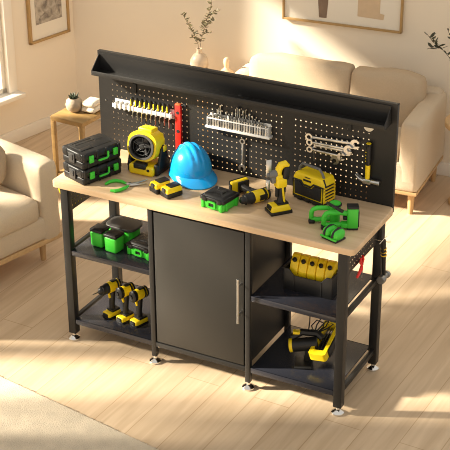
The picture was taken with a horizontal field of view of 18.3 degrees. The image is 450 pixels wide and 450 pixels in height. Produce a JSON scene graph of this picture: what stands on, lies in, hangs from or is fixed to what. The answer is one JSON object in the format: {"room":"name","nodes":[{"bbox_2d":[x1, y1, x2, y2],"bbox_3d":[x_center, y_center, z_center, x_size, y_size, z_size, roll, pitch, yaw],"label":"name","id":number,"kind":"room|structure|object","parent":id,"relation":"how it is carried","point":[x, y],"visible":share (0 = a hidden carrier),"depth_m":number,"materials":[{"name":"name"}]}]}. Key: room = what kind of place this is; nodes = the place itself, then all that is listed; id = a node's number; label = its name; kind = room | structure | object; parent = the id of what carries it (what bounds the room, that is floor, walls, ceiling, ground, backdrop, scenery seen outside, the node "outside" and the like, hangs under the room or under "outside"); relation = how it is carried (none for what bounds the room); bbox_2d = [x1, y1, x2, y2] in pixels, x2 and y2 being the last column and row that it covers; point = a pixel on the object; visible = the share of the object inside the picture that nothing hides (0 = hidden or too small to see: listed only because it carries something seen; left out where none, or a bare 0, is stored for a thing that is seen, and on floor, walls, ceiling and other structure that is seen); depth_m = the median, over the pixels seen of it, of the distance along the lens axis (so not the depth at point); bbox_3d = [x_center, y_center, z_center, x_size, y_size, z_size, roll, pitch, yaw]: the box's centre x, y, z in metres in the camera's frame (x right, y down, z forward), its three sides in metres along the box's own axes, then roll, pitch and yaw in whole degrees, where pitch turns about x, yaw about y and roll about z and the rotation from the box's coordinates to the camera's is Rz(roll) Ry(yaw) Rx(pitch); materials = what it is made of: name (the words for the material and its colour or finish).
{"room":"living room","nodes":[
{"label":"living room","id":0,"kind":"room"},
{"bbox_2d":[0,0,76,134],"bbox_3d":[-2.987,-1.533,7.169,0.120,3.900,5.800,21,34,36],"label":"wall","id":1,"kind":"structure","parent":0,"point":[45,70],"depth_m":9.56,"materials":[{"name":"paint"}]},
{"bbox_2d":[0,0,25,105],"bbox_3d":[-1.790,-1.460,8.655,0.165,1.752,1.198,21,34,36],"label":"window","id":2,"kind":"structure","parent":1,"relation":"in","point":[13,94],"depth_m":9.28,"materials":[{"name":"white paint"}]},
{"bbox_2d":[0,115,62,142],"bbox_3d":[-2.861,0.153,8.056,0.016,0.090,5.580,21,34,36],"label":"baseboard","id":3,"kind":"structure","parent":1,"relation":"attached to","point":[41,125],"depth_m":9.61,"materials":[{"name":"white paint"}]},
{"bbox_2d":[26,0,70,44],"bbox_3d":[-1.191,-1.475,9.407,0.027,0.460,0.365,21,34,36],"label":"framed print","id":4,"kind":"object","parent":1,"relation":"attached to","point":[46,19],"visible":1,"depth_m":9.44,"materials":[{"name":"brown wood"}]},
{"bbox_2d":[0,120,449,449],"bbox_3d":[-0.554,0.822,6.851,7.420,0.040,7.800,13,30,25],"label":"floor","id":5,"kind":"structure","parent":0,"point":[180,402],"depth_m":7.01,"materials":[{"name":"brown wood"}]},
{"bbox_2d":[0,138,61,265],"bbox_3d":[-1.607,-0.016,7.744,0.807,0.660,1.216,21,34,36],"label":"armchair","id":6,"kind":"object","parent":5,"relation":"on","point":[29,207],"visible":0.99,"depth_m":7.79,"materials":[{"name":"beige fabric"}]},
{"bbox_2d":[0,146,5,183],"bbox_3d":[-1.361,-0.344,7.835,0.300,0.250,0.143,8,28,16],"label":"throw pillow","id":7,"kind":"object","parent":6,"relation":"on","point":[2,151],"visible":1,"depth_m":7.78,"materials":[{"name":"beige fabric"}]},
{"bbox_2d":[0,185,38,237],"bbox_3d":[-1.540,-0.016,7.678,0.628,0.178,0.918,21,34,36],"label":"seat cushion","id":8,"kind":"object","parent":6,"relation":"on","point":[19,204],"depth_m":7.74,"materials":[{"name":"beige fabric"}]},
{"bbox_2d":[50,101,100,196],"bbox_3d":[-0.898,-0.483,8.837,0.247,0.500,0.300,15,31,28],"label":"side table","id":9,"kind":"object","parent":5,"relation":"on","point":[80,119],"visible":0.27,"depth_m":8.67,"materials":[{"name":"brown wood"}]},
{"bbox_2d":[65,92,82,112],"bbox_3d":[-0.939,-0.765,8.708,0.108,0.120,0.108,13,30,25],"label":"potted succulent","id":10,"kind":"object","parent":9,"relation":"on","point":[73,104],"visible":1,"depth_m":8.68,"materials":[{"name":"white ceramic"}]},
{"bbox_2d":[81,97,99,112],"bbox_3d":[-0.829,-0.747,8.715,0.106,0.076,0.116,13,30,25],"label":"folded towels","id":11,"kind":"object","parent":9,"relation":"on","point":[91,104],"visible":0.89,"depth_m":8.68,"materials":[{"name":"white fabric"}]},
{"bbox_2d":[0,375,158,449],"bbox_3d":[-1.049,1.122,6.204,1.700,0.014,1.255,19,32,33],"label":"area rug","id":12,"kind":"object","parent":5,"relation":"on","point":[29,420],"visible":1,"depth_m":6.52,"materials":[{"name":"beige carpet"}]},
{"bbox_2d":[53,49,399,416],"bbox_3d":[-0.034,0.021,6.816,1.624,1.416,0.544,13,30,25],"label":"workbench","id":13,"kind":"object","parent":5,"relation":"on","point":[217,294],"visible":0.84,"depth_m":6.73,"materials":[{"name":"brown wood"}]},
{"bbox_2d":[63,157,120,185],"bbox_3d":[-0.653,-0.284,6.908,0.252,0.084,0.182,-23,35,-37],"label":"tool case","id":14,"kind":"object","parent":13,"relation":"on","point":[87,176],"visible":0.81,"depth_m":6.84,"materials":[{"name":"black plastic"}]},
{"bbox_2d":[62,133,120,169],"bbox_3d":[-0.653,-0.360,6.869,0.252,0.084,0.182,-23,35,-37],"label":"tool case","id":15,"kind":"object","parent":14,"relation":"on","point":[96,149],"visible":1,"depth_m":6.83,"materials":[{"name":"black plastic"}]},
{"bbox_2d":[90,223,109,247],"bbox_3d":[-0.629,0.053,7.051,0.077,0.102,0.077,15,31,28],"label":"storage box","id":16,"kind":"object","parent":13,"relation":"on","point":[97,231],"visible":0.96,"depth_m":7.02,"materials":[{"name":"green plastic"}]},
{"bbox_2d":[93,278,121,319],"bbox_3d":[-0.605,0.386,7.169,0.176,0.203,0.056,-24,35,-38],"label":"cordless drill","id":17,"kind":"object","parent":13,"relation":"on","point":[109,288],"visible":0.97,"depth_m":7.17,"materials":[{"name":"yellow plastic"}]},
{"bbox_2d":[71,215,148,274],"bbox_3d":[-0.464,0.096,7.109,0.452,0.028,0.456,13,30,25],"label":"shelf","id":18,"kind":"object","parent":13,"relation":"attached to","point":[83,248],"depth_m":6.98,"materials":[{"name":"black metal"}]},
{"bbox_2d":[103,228,123,253],"bbox_3d":[-0.554,0.081,6.996,0.079,0.102,0.077,16,31,30],"label":"storage box","id":19,"kind":"object","parent":13,"relation":"on","point":[113,238],"visible":1,"depth_m":6.97,"materials":[{"name":"green plastic"}]},
{"bbox_2d":[76,281,151,344],"bbox_3d":[-0.462,0.453,7.289,0.452,0.028,0.456,13,30,25],"label":"shelf","id":20,"kind":"object","parent":13,"relation":"attached to","point":[90,316],"depth_m":7.19,"materials":[{"name":"black metal"}]},
{"bbox_2d":[106,216,142,243],"bbox_3d":[-0.511,0.028,7.115,0.176,0.088,0.128,14,30,26],"label":"tub","id":21,"kind":"object","parent":13,"relation":"on","point":[131,227],"visible":0.84,"depth_m":7.08,"materials":[{"name":"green plastic"}]},
{"bbox_2d":[115,282,134,323],"bbox_3d":[-0.509,0.396,7.148,0.110,0.203,0.056,-24,35,-39],"label":"cordless drill","id":22,"kind":"object","parent":13,"relation":"on","point":[122,292],"visible":0.94,"depth_m":7.13,"materials":[{"name":"yellow plastic"}]},
{"bbox_2d":[105,179,146,192],"bbox_3d":[-0.474,-0.201,6.817,0.209,0.018,0.130,-10,29,-19],"label":"pliers","id":23,"kind":"object","parent":13,"relation":"on","point":[129,184],"visible":1,"depth_m":6.81,"materials":[{"name":"green plastic"}]},
{"bbox_2d":[126,233,148,260],"bbox_3d":[-0.392,0.103,6.979,0.162,0.074,0.143,17,32,31],"label":"case","id":24,"kind":"object","parent":13,"relation":"on","point":[137,246],"visible":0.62,"depth_m":6.94,"materials":[{"name":"green plastic"}]},
{"bbox_2d":[129,285,148,327],"bbox_3d":[-0.437,0.411,7.116,0.110,0.203,0.056,-24,35,-39],"label":"cordless drill","id":25,"kind":"object","parent":13,"relation":"on","point":[136,296],"visible":1,"depth_m":7.10,"materials":[{"name":"yellow plastic"}]},
{"bbox_2d":[112,98,174,119],"bbox_3d":[-0.411,-0.579,7.024,0.346,0.050,0.038,13,30,25],"label":"rack","id":26,"kind":"object","parent":13,"relation":"attached to","point":[119,103],"visible":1,"depth_m":7.02,"materials":[{"name":"white plastic"}]},
{"bbox_2d":[130,97,133,117],"bbox_3d":[-0.466,-0.592,7.050,0.018,0.116,0.018,13,30,25],"label":"screwdriver","id":27,"kind":"object","parent":26,"relation":"in","point":[131,98],"visible":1,"depth_m":7.03,"materials":[{"name":"black plastic"}]},
{"bbox_2d":[135,97,137,119],"bbox_3d":[-0.443,-0.584,7.040,0.018,0.122,0.018,13,30,25],"label":"screwdriver","id":28,"kind":"object","parent":26,"relation":"in","point":[136,98],"visible":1,"depth_m":7.02,"materials":[{"name":"black plastic"}]},
{"bbox_2d":[139,98,142,121],"bbox_3d":[-0.420,-0.576,7.031,0.018,0.128,0.018,13,30,25],"label":"screwdriver","id":29,"kind":"object","parent":26,"relation":"in","point":[141,99],"visible":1,"depth_m":7.01,"materials":[{"name":"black plastic"}]},
{"bbox_2d":[144,99,146,120],"bbox_3d":[-0.396,-0.576,7.017,0.018,0.116,0.018,13,30,25],"label":"screwdriver","id":30,"kind":"object","parent":26,"relation":"in","point":[145,100],"visible":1,"depth_m":7.00,"materials":[{"name":"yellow plastic"}]},
{"bbox_2d":[148,100,151,122],"bbox_3d":[-0.373,-0.567,7.007,0.018,0.122,0.018,13,30,25],"label":"screwdriver","id":31,"kind":"object","parent":26,"relation":"in","point":[150,101],"visible":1,"depth_m":6.99,"materials":[{"name":"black plastic"}]},
{"bbox_2d":[153,101,155,124],"bbox_3d":[-0.350,-0.559,6.998,0.018,0.128,0.018,13,30,25],"label":"screwdriver","id":32,"kind":"object","parent":26,"relation":"in","point":[154,102],"visible":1,"depth_m":6.98,"materials":[{"name":"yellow plastic"}]},
{"bbox_2d":[157,102,160,123],"bbox_3d":[-0.327,-0.559,6.984,0.018,0.116,0.018,13,30,25],"label":"screwdriver","id":33,"kind":"object","parent":26,"relation":"in","point":[159,103],"visible":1,"depth_m":6.97,"materials":[{"name":"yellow plastic"}]},
{"bbox_2d":[162,103,165,125],"bbox_3d":[-0.304,-0.551,6.975,0.018,0.122,0.018,13,30,25],"label":"screwdriver","id":34,"kind":"object","parent":26,"relation":"in","point":[163,104],"visible":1,"depth_m":6.96,"materials":[{"name":"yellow plastic"}]},
{"bbox_2d":[166,104,169,127],"bbox_3d":[-0.281,-0.543,6.965,0.018,0.128,0.018,13,30,25],"label":"screwdriver","id":35,"kind":"object","parent":26,"relation":"in","point":[168,105],"visible":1,"depth_m":6.95,"materials":[{"name":"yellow plastic"}]},
{"bbox_2d":[127,125,169,176],"bbox_3d":[-0.385,-0.375,6.921,0.191,0.231,0.164,13,30,25],"label":"fan","id":36,"kind":"object","parent":13,"relation":"on","point":[145,144],"visible":1,"depth_m":6.89,"materials":[{"name":"yellow plastic"}]},
{"bbox_2d":[132,137,149,156],"bbox_3d":[-0.408,-0.385,6.868,0.113,0.098,0.023,13,30,25],"label":"grille","id":37,"kind":"object","parent":36,"relation":"attached to","point":[143,144],"depth_m":6.89,"materials":[{"name":"black plastic"}]},
{"bbox_2d":[149,176,170,194],"bbox_3d":[-0.314,-0.191,6.751,0.096,0.056,0.066,-19,32,-33],"label":"battery pack","id":38,"kind":"object","parent":13,"relation":"on","point":[155,186],"visible":0.88,"depth_m":6.73,"materials":[{"name":"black plastic"}]},
{"bbox_2d":[160,181,182,198],"bbox_3d":[-0.259,-0.167,6.702,0.096,0.056,0.066,-19,32,-33],"label":"battery pack","id":39,"kind":"object","parent":13,"relation":"on","point":[173,189],"visible":1,"depth_m":6.68,"materials":[{"name":"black plastic"}]},
{"bbox_2d":[175,103,185,147],"bbox_3d":[-0.219,-0.480,6.971,0.056,0.262,0.022,13,30,25],"label":"spirit level","id":40,"kind":"object","parent":13,"relation":"hanging from","point":[178,106],"visible":0.9,"depth_m":6.96,"materials":[{"name":"red paint"}]},
{"bbox_2d":[168,142,216,189],"bbox_3d":[-0.158,-0.311,6.857,0.219,0.170,0.306,-12,29,-21],"label":"hard hat","id":41,"kind":"object","parent":13,"relation":"on","point":[190,163],"visible":1,"depth_m":6.80,"materials":[{"name":"blue plastic"}]},
{"bbox_2d":[200,186,239,212],"bbox_3d":[-0.024,-0.127,6.600,0.143,0.074,0.138,18,32,32],"label":"case","id":42,"kind":"object","parent":13,"relation":"on","point":[218,198],"visible":1,"depth_m":6.56,"materials":[{"name":"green plastic"}]},
{"bbox_2d":[53,149,392,255],"bbox_3d":[-0.029,-0.135,6.736,1.612,0.033,0.490,13,30,25],"label":"countertop","id":43,"kind":"structure","parent":13,"relation":"on","point":[294,227],"depth_m":6.57,"materials":[{"name":"brown wood"}]},
{"bbox_2d":[205,112,272,139],"bbox_3d":[0.066,-0.481,6.790,0.352,0.065,0.042,13,30,25],"label":"rack","id":44,"kind":"object","parent":13,"relation":"attached to","point":[269,136],"visible":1,"depth_m":6.77,"materials":[{"name":"white plastic"}]},
{"bbox_2d":[238,138,245,171],"bbox_3d":[0.086,-0.344,6.863,0.039,0.177,0.010,14,30,24],"label":"wrench","id":45,"kind":"object","parent":13,"relation":"hanging from","point":[241,139],"visible":1,"depth_m":6.86,"materials":[{"name":"metal"}]},
{"bbox_2d":[229,176,270,204],"bbox_3d":[0.102,-0.157,6.664,0.165,0.067,0.193,-17,31,-30],"label":"cordless drill","id":46,"kind":"object","parent":13,"relation":"on","point":[241,184],"visible":0.89,"depth_m":6.63,"materials":[{"name":"yellow plastic"}]},
{"bbox_2d":[265,160,292,216],"bbox_3d":[0.245,-0.184,6.491,0.120,0.273,0.082,-11,29,-20],"label":"cutter","id":47,"kind":"object","parent":13,"relation":"on","point":[279,177],"visible":1,"depth_m":6.47,"materials":[{"name":"yellow plastic"}]},
{"bbox_2d":[275,187,278,196],"bbox_3d":[0.241,-0.155,6.503,0.014,0.056,0.020,-11,29,-20],"label":"switch","id":48,"kind":"object","parent":47,"relation":"attached to","point":[276,188],"depth_m":6.50,"materials":[{"name":"black plastic"}]},
{"bbox_2d":[250,325,368,395],"bbox_3d":[0.422,0.658,6.874,0.438,0.028,0.456,13,30,25],"label":"shelf","id":49,"kind":"object","parent":13,"relation":"attached to","point":[277,363],"depth_m":6.80,"materials":[{"name":"black metal"}]},
{"bbox_2d":[283,258,337,299],"bbox_3d":[0.424,0.244,6.647,0.260,0.116,0.160,13,30,25],"label":"storage bin","id":50,"kind":"object","parent":13,"relation":"on","point":[327,289],"visible":0.61,"depth_m":6.59,"materials":[{"name":"black plastic"}]},
{"bbox_2d":[290,252,302,275],"bbox_3d":[0.344,0.203,6.674,0.042,0.153,0.104,10,29,20],"label":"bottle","id":51,"kind":"object","parent":50,"relation":"in","point":[294,266],"visible":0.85,"depth_m":6.62,"materials":[{"name":"plastic"}]},
{"bbox_2d":[298,254,310,277],"bbox_3d":[0.384,0.212,6.655,0.042,0.153,0.104,10,29,20],"label":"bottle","id":52,"kind":"object","parent":50,"relation":"in","point":[305,258],"visible":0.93,"depth_m":6.61,"materials":[{"name":"plastic"}]},
{"bbox_2d":[307,256,319,279],"bbox_3d":[0.424,0.221,6.636,0.042,0.153,0.104,10,29,20],"label":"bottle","id":53,"kind":"object","parent":50,"relation":"in","point":[312,266],"visible":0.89,"depth_m":6.59,"materials":[{"name":"plastic"}]},
{"bbox_2d":[316,258,328,281],"bbox_3d":[0.464,0.230,6.617,0.042,0.153,0.104,10,29,20],"label":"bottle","id":54,"kind":"object","parent":50,"relation":"in","point":[322,264],"visible":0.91,"depth_m":6.57,"materials":[{"name":"plastic"}]},
{"bbox_2d":[324,260,337,278],"bbox_3d":[0.504,0.239,6.599,0.042,0.153,0.104,10,29,20],"label":"bottle","id":55,"kind":"object","parent":50,"relation":"in","point":[332,266],"visible":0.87,"depth_m":6.55,"materials":[{"name":"plastic"}]},
{"bbox_2d":[251,256,371,322],"bbox_3d":[0.420,0.301,6.693,0.438,0.028,0.456,13,30,25],"label":"shelf","id":56,"kind":"object","parent":13,"relation":"attached to","point":[268,289],"depth_m":6.60,"materials":[{"name":"black metal"}]},
{"bbox_2d":[288,316,335,369],"bbox_3d":[0.433,0.538,6.788,0.224,0.262,0.246,12,29,23],"label":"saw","id":57,"kind":"object","parent":13,"relation":"on","point":[319,347],"visible":0.88,"depth_m":6.76,"materials":[{"name":"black plastic"}]},
{"bbox_2d":[292,162,335,205],"bbox_3d":[0.421,-0.204,6.628,0.197,0.184,0.105,22,35,37],"label":"radio","id":58,"kind":"object","parent":13,"relation":"on","point":[311,184],"visible":0.98,"depth_m":6.59,"materials":[{"name":"yellow plastic"}]},
{"bbox_2d":[308,200,343,223],"bbox_3d":[0.460,-0.047,6.386,0.153,0.121,0.147,0,27,0],"label":"power tool","id":59,"kind":"object","parent":13,"relation":"on","point":[334,204],"visible":0.92,"depth_m":6.41,"materials":[{"name":"plastic"}]},
{"bbox_2d":[306,138,352,153],"bbox_3d":[0.491,-0.372,6.588,0.236,0.043,0.010,13,30,25],"label":"wrench","id":60,"kind":"object","parent":13,"relation":"hanging from","point":[346,147],"visible":1,"depth_m":6.58,"materials":[{"name":"metal"}]},
{"bbox_2d":[305,133,359,148],"bbox_3d":[0.506,-0.400,6.579,0.278,0.050,0.010,13,30,25],"label":"wrench","id":61,"kind":"object","parent":13,"relation":"hanging from","point":[353,141],"visible":1,"depth_m":6.57,"materials":[{"name":"metal"}]},
{"bbox_2d":[320,224,345,243],"bbox_3d":[0.486,0.035,6.290,0.082,0.061,0.096,-24,35,-38],"label":"detail sander","id":62,"kind":"object","parent":13,"relation":"on","point":[331,233],"visible":1,"depth_m":6.27,"materials":[{"name":"green plastic"}]},
{"bbox_2d":[330,155,341,164],"bbox_3d":[0.544,-0.325,6.608,0.096,0.095,0.010,13,30,25],"label":"wrench","id":63,"kind":"object","parent":13,"relation":"hanging from","point":[332,157],"visible":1,"depth_m":6.62,"materials":[{"name":"metal"}]},
{"bbox_2d":[321,203,359,229],"bbox_3d":[0.524,-0.037,6.368,0.173,0.118,0.048,0,27,0],"label":"power tool","id":64,"kind":"object","parent":13,"relation":"on","point":[352,214],"visible":0.96,"depth_m":6.35,"materials":[{"name":"plastic"}]},
{"bbox_2d":[356,255,364,277],"bbox_3d":[0.626,0.203,6.471,0.023,0.117,0.080,13,30,25],"label":"red snips","id":65,"kind":"object","parent":13,"relation":"hanging from","point":[361,262],"visible":1,"depth_m":6.47,"materials":[{"name":"paint"}]},
{"bbox_2d":[355,142,379,185],"bbox_3d":[0.667,-0.287,6.534,0.122,0.207,0.041,13,30,25],"label":"hammer","id":66,"kind":"object","parent":13,"relation":"hanging from","point":[366,180],"visible":1,"depth_m":6.55,"materials":[{"name":"black plastic"}]},
{"bbox_2d":[374,236,390,284],"bbox_3d":[0.753,0.167,6.641,0.126,0.239,0.077,-22,34,-36],"label":"hammer","id":67,"kind":"object","parent":13,"relation":"hanging from","point":[381,279],"visible":1,"depth_m":6.65,"materials":[{"name":"black plastic"}]},
{"bbox_3d":[0.549,-0.329,6.582,0.003,0.056,0.044,13,30,25],"label":"hook","id":68,"kind":"object","parent":13,"relation":"attached to","visible":0},
{"bbox_2d":[306,146,345,160],"bbox_3d":[0.476,-0.339,6.613,0.199,0.042,0.010,13,30,25],"label":"wrench","id":69,"kind":"object","parent":68,"relation":"hanging from","point":[308,147],"visible":1,"depth_m":6.61,"materials":[{"name":"metal"}]},
{"bbox_2d":[310,141,351,155],"bbox_3d":[0.498,-0.362,6.603,0.216,0.041,0.010,13,30,25],"label":"wrench","id":70,"kind":"object","parent":68,"relation":"hanging from","point":[315,145],"visible":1,"depth_m":6.60,"materials":[{"name":"metal"}]},
{"bbox_2d":[212,52,446,214],"bbox_3d":[0.645,-0.628,8.813,1.378,0.764,0.634,11,29,21],"label":"sofa","id":71,"kind":"object","parent":5,"relation":"on","point":[422,111],"visible":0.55,"depth_m":8.60,"materials":[{"name":"beige fabric"}]},
{"bbox_2d":[249,52,354,93],"bbox_3d":[0.484,-0.885,8.904,0.698,0.382,0.223,11,29,21],"label":"cushion","id":72,"kind":"object","parent":71,"relation":"on","point":[338,76],"depth_m":8.78,"materials":[{"name":"beige fabric"}]},
{"bbox_2d":[231,109,400,160],"bbox_3d":[0.615,-0.589,8.753,1.120,0.142,0.472,11,29,21],"label":"seat cushion","id":73,"kind":"object","parent":71,"relation":"on","point":[399,129],"depth_m":8.54,"materials":[{"name":"beige fabric"}]},
{"bbox_2d":[349,66,426,126],"bbox_3d":[1.008,-0.786,8.702,0.483,0.386,0.222,11,29,21],"label":"cushion","id":74,"kind":"object","parent":71,"relation":"on","point":[408,88],"depth_m":8.59,"materials":[{"name":"beige fabric"}]},
{"bbox_2d":[444,114,449,204],"bbox_3d":[1.501,-0.381,8.553,0.350,0.550,0.350,13,30,25],"label":"round table","id":75,"kind":"object","parent":5,"relation":"on","point":[447,119],"visible":1,"depth_m":8.44,"materials":[{"name":"brown wood"}]},
{"bbox_2d":[424,28,449,58],"bbox_3d":[1.362,-0.908,8.366,0.392,0.560,0.104,13,30,25],"label":"plant","id":76,"kind":"object","parent":75,"relation":"on","point":[434,33],"visible":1,"depth_m":8.34,"materials":[{"name":"green plant"}]},
{"bbox_3d":[-0.137,-0.707,9.227,0.340,0.540,0.340,13,30,25],"label":"round table","id":77,"kind":"object","parent":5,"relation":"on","visible":0},
{"bbox_2d":[181,1,219,67],"bbox_3d":[-0.146,-1.208,9.059,0.285,0.505,0.120,13,30,25],"label":"vase","id":78,"kind":"object","parent":77,"relation":"on","point":[199,59],"visible":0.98,"depth_m":9.08,"materials":[{"name":"beige ceramic"}]},
{"bbox_2d":[220,57,234,72],"bbox_3d":[0.009,-1.023,9.102,0.123,0.136,0.123,13,30,25],"label":"lidded jar","id":79,"kind":"object","parent":77,"relation":"on","point":[226,68],"visible":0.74,"depth_m":9.08,"materials":[{"name":"beige ceramic"}]},
{"bbox_2d":[72,0,449,162],"bbox_3d":[0.727,-1.817,8.688,4.400,3.000,0.120,10,29,20],"label":"wall","id":80,"kind":"structure","parent":0,"point":[241,30],"depth_m":9.18,"materials":[{"name":"paint"}]},
{"bbox_2d":[98,111,449,176],"bbox_3d":[0.754,-0.482,9.271,3.880,0.090,0.016,10,29,20],"label":"baseboard","id":81,"kind":"structure","parent":80,"relation":"attached to","point":[443,168],"depth_m":9.02,"materials":[{"name":"white paint"}]},
{"bbox_2d":[282,0,403,33],"bbox_3d":[0.736,-1.531,8.740,0.794,0.600,0.028,10,29,20],"label":"framed print","id":82,"kind":"object","parent":80,"relation":"attached to","point":[376,15],"visible":1,"depth_m":8.81,"materials":[{"name":"white paper"}]},
{"bbox_2d":[318,0,327,17],"bbox_3d":[0.621,-1.416,8.851,0.072,0.220,0.002,10,29,20],"label":"print","id":83,"kind":"object","parent":82,"relation":"attached to","point":[322,4],"depth_m":8.87},
{"bbox_2d":[357,0,383,19],"bbox_3d":[0.913,-1.430,8.707,0.175,0.305,0.002,10,29,20],"label":"print","id":84,"kind":"object","parent":82,"relation":"attached to","point":[366,8],"depth_m":8.75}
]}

